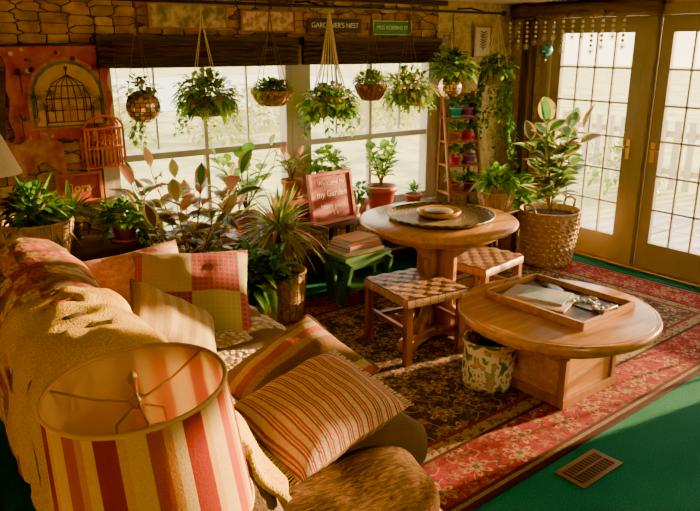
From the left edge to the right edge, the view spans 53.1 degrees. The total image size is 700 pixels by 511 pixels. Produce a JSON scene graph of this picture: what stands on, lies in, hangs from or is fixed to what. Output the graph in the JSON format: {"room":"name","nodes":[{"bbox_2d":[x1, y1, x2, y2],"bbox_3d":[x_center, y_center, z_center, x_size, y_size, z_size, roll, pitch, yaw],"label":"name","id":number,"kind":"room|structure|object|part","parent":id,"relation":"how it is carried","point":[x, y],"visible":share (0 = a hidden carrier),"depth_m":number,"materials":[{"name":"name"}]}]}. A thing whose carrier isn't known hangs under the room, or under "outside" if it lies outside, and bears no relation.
{"room":"sunroom","nodes":[
{"label":"sunroom","id":0,"kind":"room"},
{"bbox_2d":[0,71,6,177],"bbox_3d":[-2.052,-0.768,4.125,0.114,0.620,0.030,-12,20,-34],"label":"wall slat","id":1,"kind":"object","parent":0,"point":[2,73],"depth_m":4.09,"materials":[{"name":"brown wood"}]},
{"bbox_2d":[6,130,66,177],"bbox_3d":[-1.909,-0.622,4.265,0.320,0.279,0.020,-12,20,-34],"label":"cloth","id":2,"kind":"object","parent":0,"point":[28,154],"depth_m":4.27,"materials":[{"name":"orange fabric"}]},
{"bbox_2d":[0,43,114,142],"bbox_3d":[-1.756,-0.989,4.255,0.624,0.586,0.035,-12,20,-34],"label":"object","id":3,"kind":"structure","parent":0,"point":[51,89],"depth_m":4.24,"materials":[{"name":"orange paint"}]},
{"bbox_2d":[0,0,516,258],"bbox_3d":[-1.101,-0.737,4.962,6.670,2.160,0.120,-12,20,-34],"label":"wall","id":4,"kind":"structure","parent":0,"point":[21,21],"depth_m":5.01,"materials":[{"name":"stone"}]},
{"bbox_2d":[54,170,103,203],"bbox_3d":[-1.727,-0.432,4.469,0.290,0.200,0.020,-12,20,-34],"label":"print","id":5,"kind":"object","parent":4,"relation":"attached to","point":[92,179],"visible":0.8,"depth_m":4.47,"materials":[{"name":"orange"}]},
{"bbox_2d":[79,115,126,171],"bbox_3d":[-1.570,-0.721,4.442,0.255,0.348,0.116,-12,20,-34],"label":"wire shelf","id":6,"kind":"object","parent":4,"relation":"attached to","point":[119,146],"visible":0.97,"depth_m":4.42,"materials":[{"name":"orange metal"}]},
{"bbox_2d":[146,2,228,29],"bbox_3d":[-1.064,-1.582,4.628,0.560,0.170,0.020,-12,20,-34],"label":"print","id":7,"kind":"object","parent":4,"relation":"attached to","point":[161,15],"visible":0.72,"depth_m":4.61,"materials":[{"name":"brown paper"}]},
{"bbox_2d":[95,45,300,244],"bbox_3d":[-1.002,-0.784,4.939,1.500,1.338,0.170,-12,20,-34],"label":"window","id":8,"kind":"structure","parent":4,"relation":"in","point":[289,113],"depth_m":5.04,"materials":[{"name":"beige paint"}]},
{"bbox_2d":[93,35,298,121],"bbox_3d":[-0.971,-1.215,4.764,1.460,0.530,0.078,-12,20,-34],"label":"blind","id":9,"kind":"object","parent":8,"relation":"attached to","point":[159,51],"visible":1,"depth_m":4.63,"materials":[{"name":"brown wood"}]},
{"bbox_2d":[240,9,295,32],"bbox_3d":[-0.579,-1.664,4.973,0.440,0.150,0.020,-12,20,-34],"label":"print","id":10,"kind":"object","parent":4,"relation":"attached to","point":[251,20],"visible":0.98,"depth_m":4.96,"materials":[{"name":"brown paper"}]},
{"bbox_2d":[109,0,506,15],"bbox_3d":[-0.353,-1.765,4.937,3.944,0.068,0.322,-12,20,-34],"label":"hanging rod","id":11,"kind":"object","parent":4,"relation":"attached to","point":[315,5],"visible":1,"depth_m":4.88,"materials":[{"name":"black metal"}]},
{"bbox_2d":[118,1,163,154],"bbox_3d":[-1.279,-1.080,4.247,0.274,0.923,0.250,6,18,19],"label":"planter","id":12,"kind":"object","parent":11,"relation":"hanging from","point":[143,107],"visible":1,"depth_m":4.24,"materials":[{"name":"brown"}]},
{"bbox_2d":[170,4,245,138],"bbox_3d":[-0.932,-1.196,4.485,0.485,0.839,0.509,-12,20,-34],"label":"spider plant","id":13,"kind":"object","parent":11,"relation":"hanging from","point":[223,104],"visible":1,"depth_m":4.45,"materials":[{"name":"green plant"}]},
{"bbox_2d":[244,7,297,106],"bbox_3d":[-0.540,-1.356,4.738,0.367,0.677,0.360,-12,20,-34],"label":"fern","id":14,"kind":"object","parent":11,"relation":"hanging from","point":[270,93],"visible":1,"depth_m":4.73,"materials":[{"name":"green plant"}]},
{"bbox_2d":[296,8,361,139],"bbox_3d":[-0.159,-1.291,5.056,0.485,0.933,0.499,-12,20,-34],"label":"pothos","id":15,"kind":"object","parent":11,"relation":"hanging from","point":[326,100],"visible":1,"depth_m":4.99,"materials":[{"name":"plant"}]},
{"bbox_2d":[350,6,394,100],"bbox_3d":[0.169,-1.505,5.232,0.378,0.676,0.341,-12,20,-34],"label":"basket","id":16,"kind":"object","parent":11,"relation":"hanging from","point":[373,91],"visible":1,"depth_m":5.22,"materials":[{"name":"brown wicker"}]},
{"bbox_2d":[379,11,439,116],"bbox_3d":[0.450,-1.496,5.449,0.519,0.818,0.503,-12,20,-34],"label":"spider plant","id":17,"kind":"object","parent":11,"relation":"hanging from","point":[415,97],"visible":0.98,"depth_m":5.41,"materials":[{"name":"green plant"}]},
{"bbox_2d":[424,9,478,99],"bbox_3d":[0.831,-1.625,5.684,0.448,0.706,0.428,-12,20,-34],"label":"planter","id":18,"kind":"object","parent":11,"relation":"hanging from","point":[450,86],"visible":1,"depth_m":5.68,"materials":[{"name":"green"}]},
{"bbox_2d":[461,15,519,171],"bbox_3d":[1.245,-1.392,6.085,0.471,1.334,0.415,13,21,37],"label":"vine","id":19,"kind":"object","parent":11,"relation":"hanging from","point":[494,75],"visible":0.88,"depth_m":6.02,"materials":[{"name":"green plant"}]},
{"bbox_2d":[250,247,416,288],"bbox_3d":[-1.088,0.272,5.184,5.200,0.100,0.020,-12,20,-34],"label":"baseboard","id":20,"kind":"structure","parent":4,"relation":"attached to","point":[318,270],"depth_m":6.20,"materials":[{"name":"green wood"}]},
{"bbox_2d":[307,18,360,32],"bbox_3d":[-0.112,-1.744,5.308,0.490,0.100,0.015,-12,20,-34],"label":"wooden sign","id":21,"kind":"object","parent":4,"relation":"attached to","point":[314,24],"visible":0.94,"depth_m":5.31,"materials":[{"name":"brown wood"}]},
{"bbox_2d":[298,45,437,204],"bbox_3d":[0.177,-1.031,5.763,1.420,1.338,0.170,-12,20,-34],"label":"window","id":22,"kind":"structure","parent":4,"relation":"in","point":[426,131],"depth_m":5.95,"materials":[{"name":"beige paint"}]},
{"bbox_2d":[300,37,442,86],"bbox_3d":[0.209,-1.462,5.588,1.380,0.530,0.078,-12,20,-34],"label":"blind","id":23,"kind":"object","parent":22,"relation":"attached to","point":[350,50],"visible":0.8,"depth_m":5.49,"materials":[{"name":"brown wood"}]},
{"bbox_2d":[320,0,447,5],"bbox_3d":[-1.163,-1.711,4.519,4.900,0.040,0.030,-12,20,-34],"label":"trim","id":24,"kind":"structure","parent":4,"relation":"attached to","point":[413,2],"depth_m":5.63,"materials":[{"name":"brown wood"}]},
{"bbox_2d":[372,20,411,34],"bbox_3d":[0.341,-1.829,5.625,0.400,0.110,0.014,-12,20,-34],"label":"street sign","id":25,"kind":"object","parent":4,"relation":"attached to","point":[380,27],"visible":0.96,"depth_m":5.62,"materials":[{"name":"green metal"}]},
{"bbox_2d":[436,32,452,53],"bbox_3d":[0.802,-1.815,5.979,0.180,0.180,0.020,-12,20,-34],"label":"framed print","id":26,"kind":"object","parent":4,"relation":"attached to","point":[445,35],"visible":0.61,"depth_m":5.98,"materials":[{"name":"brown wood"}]},
{"bbox_2d":[472,25,492,57],"bbox_3d":[1.185,-1.903,6.238,0.220,0.280,0.029,-12,20,-34],"label":"print","id":27,"kind":"object","parent":4,"relation":"attached to","point":[482,34],"visible":0.77,"depth_m":6.23,"materials":[{"name":"beige paper"}]},
{"bbox_2d":[0,252,699,510],"bbox_3d":[0.889,1.159,2.575,6.750,0.100,7.000,-12,20,-34],"label":"floor","id":28,"kind":"structure","parent":0,"point":[657,446],"depth_m":3.11,"materials":[{"name":"green carpet"}]},
{"bbox_2d":[0,134,22,177],"bbox_3d":[-1.728,0.104,3.445,0.340,1.420,0.340,-12,20,-34],"label":"floor lamp","id":29,"kind":"object","parent":28,"relation":"on","point":[9,166],"visible":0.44,"depth_m":3.25,"materials":[{"name":"beige fabric"}]},
{"bbox_2d":[69,229,156,261],"bbox_3d":[-1.695,0.260,4.241,1.000,0.665,0.360,-12,20,-34],"label":"console table","id":30,"kind":"object","parent":28,"relation":"on","point":[90,248],"visible":0.09,"depth_m":4.17,"materials":[{"name":"brown wood"}]},
{"bbox_2d":[0,173,85,251],"bbox_3d":[-1.756,-0.235,3.884,0.535,0.487,0.474,7,18,22],"label":"wicker planter","id":31,"kind":"object","parent":30,"relation":"on","point":[56,224],"visible":0.85,"depth_m":3.83,"materials":[{"name":"wicker"}]},
{"bbox_2d":[45,179,102,241],"bbox_3d":[-1.676,-0.279,4.210,0.360,0.384,0.378,-12,20,-34],"label":"potted palm","id":32,"kind":"object","parent":30,"relation":"on","point":[77,227],"visible":0.49,"depth_m":4.21,"materials":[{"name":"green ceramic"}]},
{"bbox_2d":[89,195,152,248],"bbox_3d":[-1.371,-0.143,4.249,0.413,0.448,0.410,-12,20,-34],"label":"pothos","id":33,"kind":"object","parent":30,"relation":"on","point":[127,234],"visible":0.8,"depth_m":4.17,"materials":[{"name":"plant"}]},
{"bbox_2d":[0,237,441,510],"bbox_3d":[-0.597,0.548,2.728,1.317,0.982,2.196,-11,20,-32],"label":"sofa","id":34,"kind":"object","parent":28,"relation":"on","point":[56,316],"visible":0.5,"depth_m":2.20,"materials":[{"name":"fabric"}]},
{"bbox_2d":[0,237,100,476],"bbox_3d":[-1.226,0.331,2.984,0.589,0.655,0.990,-11,20,-32],"label":"patchwork quilt","id":35,"kind":"object","parent":34,"relation":"on","point":[36,274],"depth_m":2.68,"materials":[{"name":"fabric"}]},
{"bbox_2d":[83,240,177,307],"bbox_3d":[-1.038,0.157,3.340,0.564,0.352,0.288,-9,19,-28],"label":"throw pillow","id":36,"kind":"object","parent":34,"relation":"on","point":[114,273],"visible":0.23,"depth_m":3.29,"materials":[{"name":"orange fabric"}]},
{"bbox_3d":[-0.892,0.566,2.565,0.580,0.826,2.080,-11,20,-32],"label":"backrest","id":37,"kind":"part","parent":34,"relation":"part of","materials":[{"name":"fabric"}]},
{"bbox_2d":[0,286,291,510],"bbox_3d":[-0.705,0.549,2.177,0.557,0.668,1.286,-11,20,-32],"label":"fleece blanket","id":38,"kind":"object","parent":34,"relation":"on","point":[43,337],"depth_m":2.17,"materials":[{"name":"beige fabric"}]},
{"bbox_2d":[130,279,216,352],"bbox_3d":[-0.743,0.302,2.961,0.350,0.364,0.448,-4,17,-13],"label":"throw pillow","id":39,"kind":"object","parent":34,"relation":"on","point":[178,320],"visible":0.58,"depth_m":2.91,"materials":[{"name":"brown fabric"}]},
{"bbox_2d":[130,250,251,330],"bbox_3d":[-0.754,0.180,3.331,0.574,0.360,0.332,-4,17,-13],"label":"throw pillow","id":40,"kind":"object","parent":34,"relation":"on","point":[214,282],"visible":0.69,"depth_m":3.30,"materials":[{"name":"yellow fabric"}]},
{"bbox_2d":[215,305,285,403],"bbox_3d":[-0.491,0.509,3.041,0.798,0.445,1.188,-11,20,-32],"label":"throw","id":41,"kind":"object","parent":34,"relation":"on","point":[233,346],"depth_m":3.18,"materials":[{"name":"fabric"}]},
{"bbox_2d":[227,314,380,400],"bbox_3d":[-0.187,0.428,2.505,0.471,0.272,0.372,-15,22,-40],"label":"throw pillow","id":42,"kind":"object","parent":34,"relation":"on","point":[307,338],"visible":0.47,"depth_m":2.48,"materials":[{"name":"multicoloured fabric"}]},
{"bbox_2d":[234,350,413,486],"bbox_3d":[-0.103,0.484,2.199,0.511,0.226,0.362,-16,23,-42],"label":"throw pillow","id":43,"kind":"object","parent":34,"relation":"on","point":[310,415],"visible":0.87,"depth_m":2.10,"materials":[{"name":"brown fabric"}]},
{"bbox_3d":[-0.149,0.916,2.019,0.924,0.568,0.390,-11,20,-32],"label":"arm","id":44,"kind":"part","parent":34,"relation":"part of"},
{"bbox_2d":[221,198,439,277],"bbox_3d":[-0.064,-0.061,5.567,2.000,0.518,0.300,-12,20,-34],"label":"bench","id":45,"kind":"object","parent":28,"relation":"on","point":[332,227],"visible":0.09,"depth_m":5.38,"materials":[{"name":"brown wood"}]},
{"bbox_2d":[210,134,282,233],"bbox_3d":[-0.754,-0.495,4.927,0.483,0.683,0.509,12,21,35],"label":"monstera","id":46,"kind":"object","parent":45,"relation":"on","point":[226,158],"visible":0.56,"depth_m":4.96,"materials":[{"name":"plant"}]},
{"bbox_2d":[272,192,310,223],"bbox_3d":[-0.283,-0.384,5.429,0.620,0.180,0.205,-12,20,-34],"label":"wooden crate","id":47,"kind":"object","parent":45,"relation":"on","point":[304,198],"visible":0.02,"depth_m":5.26,"materials":[{"name":"brown wood"}]},
{"bbox_2d":[274,144,308,199],"bbox_3d":[-0.433,-0.633,5.216,0.271,0.412,0.278,-12,20,-34],"label":"potted croton","id":48,"kind":"object","parent":47,"relation":"on","point":[290,181],"visible":0.88,"depth_m":5.21,"materials":[{"name":"ceramic"}]},
{"bbox_2d":[305,144,351,174],"bbox_3d":[-0.175,-0.672,5.403,0.389,0.379,0.385,-12,20,-34],"label":"philodendron","id":49,"kind":"object","parent":47,"relation":"on","point":[333,157],"visible":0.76,"depth_m":5.35,"materials":[{"name":"green plant"}]},
{"bbox_2d":[306,169,356,226],"bbox_3d":[-0.136,-0.437,5.239,0.420,0.379,0.095,-15,22,-40],"label":"sign","id":50,"kind":"object","parent":45,"relation":"on","point":[331,193],"visible":1,"depth_m":5.22,"materials":[{"name":"pink wood"}]},
{"bbox_2d":[353,190,359,216],"bbox_3d":[0.029,-0.409,5.456,0.111,0.214,0.107,-12,20,-34],"label":"potted cactus","id":51,"kind":"object","parent":45,"relation":"on","point":[356,192],"visible":0.45,"depth_m":5.43,"materials":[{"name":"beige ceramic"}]},
{"bbox_2d":[353,180,373,213],"bbox_3d":[0.099,-0.471,5.582,0.208,0.261,0.249,-12,20,-34],"label":"plant","id":52,"kind":"object","parent":45,"relation":"on","point":[363,201],"visible":0.74,"depth_m":5.54,"materials":[{"name":"green plant"}]},
{"bbox_2d":[365,136,400,209],"bbox_3d":[0.262,-0.656,5.624,0.300,0.590,0.311,1,17,4],"label":"potted ficus","id":53,"kind":"object","parent":45,"relation":"on","point":[383,193],"visible":0.92,"depth_m":5.59,"materials":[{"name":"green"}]},
{"bbox_2d":[404,179,421,202],"bbox_3d":[0.533,-0.540,5.878,0.162,0.222,0.180,3,17,10],"label":"potted succulent","id":54,"kind":"object","parent":45,"relation":"on","point":[413,196],"visible":0.77,"depth_m":5.85,"materials":[{"name":"green plant"}]},
{"bbox_2d":[435,91,487,246],"bbox_3d":[0.992,-0.703,6.135,0.383,1.428,0.420,-7,18,-21],"label":"ladder shelf","id":55,"kind":"object","parent":28,"relation":"on","point":[453,159],"visible":0.81,"depth_m":6.08,"materials":[{"name":"brown wood"}]},
{"bbox_2d":[277,249,699,510],"bbox_3d":[0.692,0.528,4.484,4.100,0.012,2.440,-13,21,-37],"label":"area rug","id":56,"kind":"object","parent":28,"relation":"on","point":[480,446],"visible":0.23,"depth_m":3.75,"materials":[{"name":"red fabric"}]},
{"bbox_2d":[109,145,263,252],"bbox_3d":[-1.002,-0.076,4.390,0.900,1.224,1.062,-12,20,-34],"label":"potted plant","id":57,"kind":"object","parent":56,"relation":"on","point":[187,242],"visible":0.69,"depth_m":4.18,"materials":[{"name":"plant"}]},
{"bbox_2d":[212,238,303,321],"bbox_3d":[-0.605,0.212,4.390,0.705,0.670,0.693,-12,20,-34],"label":"plant","id":58,"kind":"object","parent":56,"relation":"on","point":[264,299],"visible":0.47,"depth_m":4.31,"materials":[{"name":"green plant"}]},
{"bbox_2d":[234,180,331,320],"bbox_3d":[-0.474,-0.043,4.739,0.712,0.959,0.701,-9,19,-29],"label":"dracaena","id":59,"kind":"object","parent":56,"relation":"on","point":[290,306],"visible":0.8,"depth_m":4.66,"materials":[{"name":"plant"}]},
{"bbox_2d":[322,247,393,305],"bbox_3d":[0.077,0.152,5.115,0.440,0.380,0.355,-14,21,-38],"label":"step stool","id":60,"kind":"object","parent":56,"relation":"on","point":[369,260],"visible":0.8,"depth_m":5.02,"materials":[{"name":"green paint"}]},
{"bbox_2d":[327,230,383,256],"bbox_3d":[0.038,-0.093,5.091,0.348,0.101,0.254,-12,21,-36],"label":"book stack","id":61,"kind":"object","parent":60,"relation":"on","point":[358,242],"visible":1,"depth_m":5.02,"materials":[{"name":"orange paper"}]},
{"bbox_2d":[364,268,466,366],"bbox_3d":[0.392,0.359,4.295,0.434,0.420,0.474,-9,19,-29],"label":"stool","id":62,"kind":"object","parent":56,"relation":"on","point":[410,289],"visible":0.98,"depth_m":4.18,"materials":[{"name":"brown wood"}]},
{"bbox_2d":[359,202,518,351],"bbox_3d":[0.549,0.129,4.462,0.982,0.755,0.982,11,20,32],"label":"pedestal table","id":63,"kind":"object","parent":56,"relation":"on","point":[438,250],"visible":0.64,"depth_m":4.26,"materials":[{"name":"brown wood"}]},
{"bbox_2d":[387,202,495,229],"bbox_3d":[0.565,-0.252,4.360,0.670,0.030,0.670,-12,20,-34],"label":"tray","id":64,"kind":"object","parent":63,"relation":"on","point":[471,216],"visible":0.8,"depth_m":4.32,"materials":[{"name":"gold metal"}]},
{"bbox_2d":[416,205,460,218],"bbox_3d":[0.553,-0.269,4.372,0.280,0.035,0.280,-12,20,-34],"label":"dish","id":65,"kind":"object","parent":64,"relation":"on","point":[428,211],"visible":1,"depth_m":4.32,"materials":[{"name":"brown wood"}]},
{"bbox_2d":[461,329,515,393],"bbox_3d":[0.753,0.554,3.813,0.296,0.323,0.300,-12,20,-34],"label":"basket","id":66,"kind":"object","parent":56,"relation":"on","point":[487,367],"visible":0.73,"depth_m":3.71,"materials":[{"name":"fabric"}]},
{"bbox_2d":[456,245,522,290],"bbox_3d":[0.887,0.198,4.831,0.404,0.420,0.464,15,23,42],"label":"stool","id":67,"kind":"object","parent":56,"relation":"on","point":[483,261],"visible":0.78,"depth_m":4.72,"materials":[{"name":"brown wood"}]},
{"bbox_2d":[488,208,520,252],"bbox_3d":[1.224,-0.158,5.962,0.340,0.475,0.260,-12,20,-34],"label":"plant stand","id":68,"kind":"object","parent":56,"relation":"on","point":[514,212],"visible":0.18,"depth_m":5.95,"materials":[{"name":"brown wood"}]},
{"bbox_2d":[469,162,523,211],"bbox_3d":[1.225,-0.577,5.827,0.476,0.404,0.453,-12,20,-34],"label":"potted fern","id":69,"kind":"object","parent":68,"relation":"on","point":[500,198],"visible":0.94,"depth_m":5.76,"materials":[{"name":"green plant"}]},
{"bbox_2d":[473,161,544,250],"bbox_3d":[1.462,-0.465,6.384,0.650,0.822,0.698,-3,17,-9],"label":"peace lily","id":70,"kind":"object","parent":56,"relation":"on","point":[504,243],"visible":0.21,"depth_m":6.30,"materials":[{"name":"plant"}]},
{"bbox_2d":[511,96,602,267],"bbox_3d":[1.700,-0.622,5.866,0.593,1.421,0.684,-5,17,-16],"label":"rubber plant","id":71,"kind":"object","parent":56,"relation":"on","point":[549,229],"visible":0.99,"depth_m":5.80,"materials":[{"name":"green plant"}]},
{"bbox_2d":[458,278,662,409],"bbox_3d":[1.107,0.489,3.806,1.049,0.442,1.049,-13,21,-36],"label":"coffee table","id":72,"kind":"object","parent":56,"relation":"on","point":[559,365],"visible":0.76,"depth_m":3.58,"materials":[{"name":"brown wood"}]},
{"bbox_2d":[483,273,635,330],"bbox_3d":[1.124,0.226,3.792,0.476,0.068,0.636,-13,21,-37],"label":"serving tray","id":73,"kind":"object","parent":72,"relation":"on","point":[578,318],"visible":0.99,"depth_m":3.72,"materials":[{"name":"brown wood"}]},
{"bbox_2d":[502,284,579,311],"bbox_3d":[1.036,0.224,3.828,0.365,0.023,0.275,11,20,32],"label":"magazine stack","id":74,"kind":"object","parent":73,"relation":"in","point":[545,298],"visible":0.98,"depth_m":3.80,"materials":[{"name":"beige paper"}]},
{"bbox_2d":[542,282,563,291],"bbox_3d":[1.155,0.182,3.983,0.075,0.014,0.150,-2,17,-7],"label":"phone","id":75,"kind":"object","parent":73,"relation":"on","point":[550,285],"visible":0.74,"depth_m":3.98,"materials":[{"name":"black"}]},
{"bbox_2d":[571,296,619,313],"bbox_3d":[1.305,0.256,3.719,0.170,0.025,0.240,-12,20,-34],"label":"bead garland","id":76,"kind":"object","parent":73,"relation":"on","point":[590,303],"visible":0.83,"depth_m":3.73,"materials":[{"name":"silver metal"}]},
{"bbox_2d":[554,449,622,489],"bbox_3d":[1.060,0.941,3.105,0.300,0.010,0.150,-13,21,-37],"label":"floor vent","id":77,"kind":"object","parent":28,"relation":"in","point":[593,465],"visible":1,"depth_m":3.09,"materials":[{"name":"gold metal"}]},
{"bbox_2d":[443,0,584,3],"bbox_3d":[0.889,-1.006,1.925,6.750,0.100,7.000,-12,20,-34],"label":"ceiling","id":78,"kind":"structure","parent":0,"point":[476,1],"depth_m":5.98,"materials":[{"name":"beige paint"}]},
{"bbox_2d":[511,0,665,18],"bbox_3d":[1.897,-2.043,5.798,0.213,0.146,1.444,-12,20,-34],"label":"beam","id":79,"kind":"structure","parent":78,"relation":"attached to","point":[604,7],"depth_m":5.72,"materials":[{"name":"brown wood"}]},
{"bbox_2d":[507,13,626,55],"bbox_3d":[1.777,-1.840,5.853,0.028,0.318,1.200,-12,20,-34],"label":"bead garland","id":80,"kind":"object","parent":79,"relation":"hanging from","point":[603,19],"visible":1,"depth_m":5.79,"materials":[{"name":"brown"}]},
{"bbox_2d":[539,25,552,66],"bbox_3d":[1.685,-1.823,6.008,0.120,0.420,0.120,-12,20,-34],"label":"suncatcher","id":81,"kind":"object","parent":80,"relation":"hanging from","point":[545,50],"visible":1,"depth_m":5.98,"materials":[{"name":"teal glass"}]},
{"bbox_2d":[507,0,699,264],"bbox_3d":[3.583,-0.488,4.132,0.120,2.160,6.800,-12,20,-34],"label":"wall","id":82,"kind":"structure","parent":0,"point":[517,53],"depth_m":6.35,"materials":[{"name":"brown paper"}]},
{"bbox_2d":[514,20,538,214],"bbox_3d":[1.619,-1.137,6.538,0.100,2.020,0.100,-12,20,-34],"label":"trim","id":83,"kind":"structure","parent":82,"relation":"attached to","point":[528,56],"depth_m":6.39,"materials":[{"name":"brown wood"}]},
{"bbox_2d":[542,15,647,260],"bbox_3d":[2.050,-1.001,6.067,0.106,2.020,0.890,-12,20,-34],"label":"door","id":84,"kind":"structure","parent":82,"relation":"in","point":[595,241],"depth_m":5.95,"materials":[{"name":"paint"}]},
{"bbox_2d":[531,2,699,288],"bbox_3d":[2.636,-0.796,5.254,0.100,2.105,3.125,-12,20,-34],"label":"trim","id":85,"kind":"structure","parent":82,"relation":"attached to","point":[653,25],"depth_m":5.68,"materials":[{"name":"paint"}]},
{"bbox_2d":[634,13,699,282],"bbox_3d":[2.651,-0.764,5.278,0.106,2.020,0.890,-12,20,-34],"label":"door","id":86,"kind":"structure","parent":82,"relation":"in","point":[669,260],"depth_m":5.52,"materials":[{"name":"paint"}]},
{"label":"outside","id":87,"kind":"structure","parent":0,"visible":0},
{"bbox_2d":[110,63,699,226],"bbox_3d":[2.188,-2.003,13.986,120.000,0.100,120.000,-12,20,-34],"label":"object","id":88,"kind":"structure","parent":87,"point":[406,169],"depth_m":15.13,"materials":[{"name":"glass"}]},
{"bbox_2d":[112,83,138,125],"bbox_3d":[-6.701,-3.982,18.264,2.731,1.553,2.665,-12,20,-34],"label":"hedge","id":89,"kind":"object","parent":88,"relation":"on","point":[114,87],"visible":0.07,"depth_m":18.25,"materials":[{"name":"green plant"}]},
{"bbox_2d":[113,95,161,149],"bbox_3d":[-5.103,-2.779,14.671,2.240,1.297,2.339,-12,20,-34],"label":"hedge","id":90,"kind":"object","parent":88,"relation":"on","point":[123,112],"visible":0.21,"depth_m":14.63,"materials":[{"name":"green plant"}]},
{"bbox_2d":[182,109,263,146],"bbox_3d":[-2.747,-2.825,15.132,1.753,0.986,1.808,-12,20,-34],"label":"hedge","id":91,"kind":"object","parent":88,"relation":"on","point":[211,137],"visible":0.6,"depth_m":14.87,"materials":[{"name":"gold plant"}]},
{"bbox_2d":[207,80,279,134],"bbox_3d":[-2.450,-3.721,17.661,2.555,1.366,2.445,-12,20,-34],"label":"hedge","id":92,"kind":"object","parent":88,"relation":"on","point":[273,125],"visible":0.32,"depth_m":17.20,"materials":[{"name":"green plant"}]},
{"bbox_2d":[339,85,419,133],"bbox_3d":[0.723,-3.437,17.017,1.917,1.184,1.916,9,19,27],"label":"hedge","id":93,"kind":"object","parent":88,"relation":"on","point":[383,118],"visible":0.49,"depth_m":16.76,"materials":[{"name":"green plant"}]},
{"bbox_2d":[347,68,418,113],"bbox_3d":[1.094,-5.264,22.556,2.682,1.544,2.644,-12,20,-34],"label":"hedge","id":94,"kind":"object","parent":88,"relation":"on","point":[387,69],"visible":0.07,"depth_m":22.32,"materials":[{"name":"green plant"}]},
{"bbox_2d":[575,131,668,196],"bbox_3d":[3.835,-1.277,9.746,1.222,0.928,1.185,-12,20,-34],"label":"shrub","id":95,"kind":"object","parent":88,"relation":"on","point":[608,185],"visible":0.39,"depth_m":9.78,"materials":[{"name":"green plant"}]},
{"bbox_2d":[556,111,699,193],"bbox_3d":[6.254,-0.893,8.370,0.085,1.000,10.200,-12,20,-34],"label":"picket fence","id":96,"kind":"object","parent":88,"relation":"on","point":[692,135],"visible":0.33,"depth_m":10.39,"materials":[{"name":"beige wood"}]},
{"bbox_2d":[582,205,699,253],"bbox_3d":[4.597,0.290,6.068,3.070,0.050,5.730,-12,20,-34],"label":"patio","id":97,"kind":"structure","parent":88,"relation":"on","point":[681,231],"depth_m":7.98,"materials":[{"name":"stone"}]},
{"bbox_3d":[-0.409,1.206,1.408,0.420,0.480,0.420,-12,20,-34],"label":"side table","id":98,"kind":"object","parent":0,"visible":0},
{"bbox_2d":[35,342,254,510],"bbox_3d":[-0.407,0.556,1.498,0.407,0.701,0.407,3,17,8],"label":"table lamp","id":99,"kind":"object","parent":98,"relation":"on","point":[91,416],"visible":1,"depth_m":1.36,"materials":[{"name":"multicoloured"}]},
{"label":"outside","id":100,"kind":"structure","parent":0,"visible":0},
{"bbox_2d":[111,74,419,111],"bbox_3d":[-18.417,-6.284,28.026,50.000,0.020,24.000,-12,20,-34],"label":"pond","id":101,"kind":"structure","parent":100,"point":[165,94],"depth_m":37.94,"materials":[{"name":"grey liquid"}]}
]}

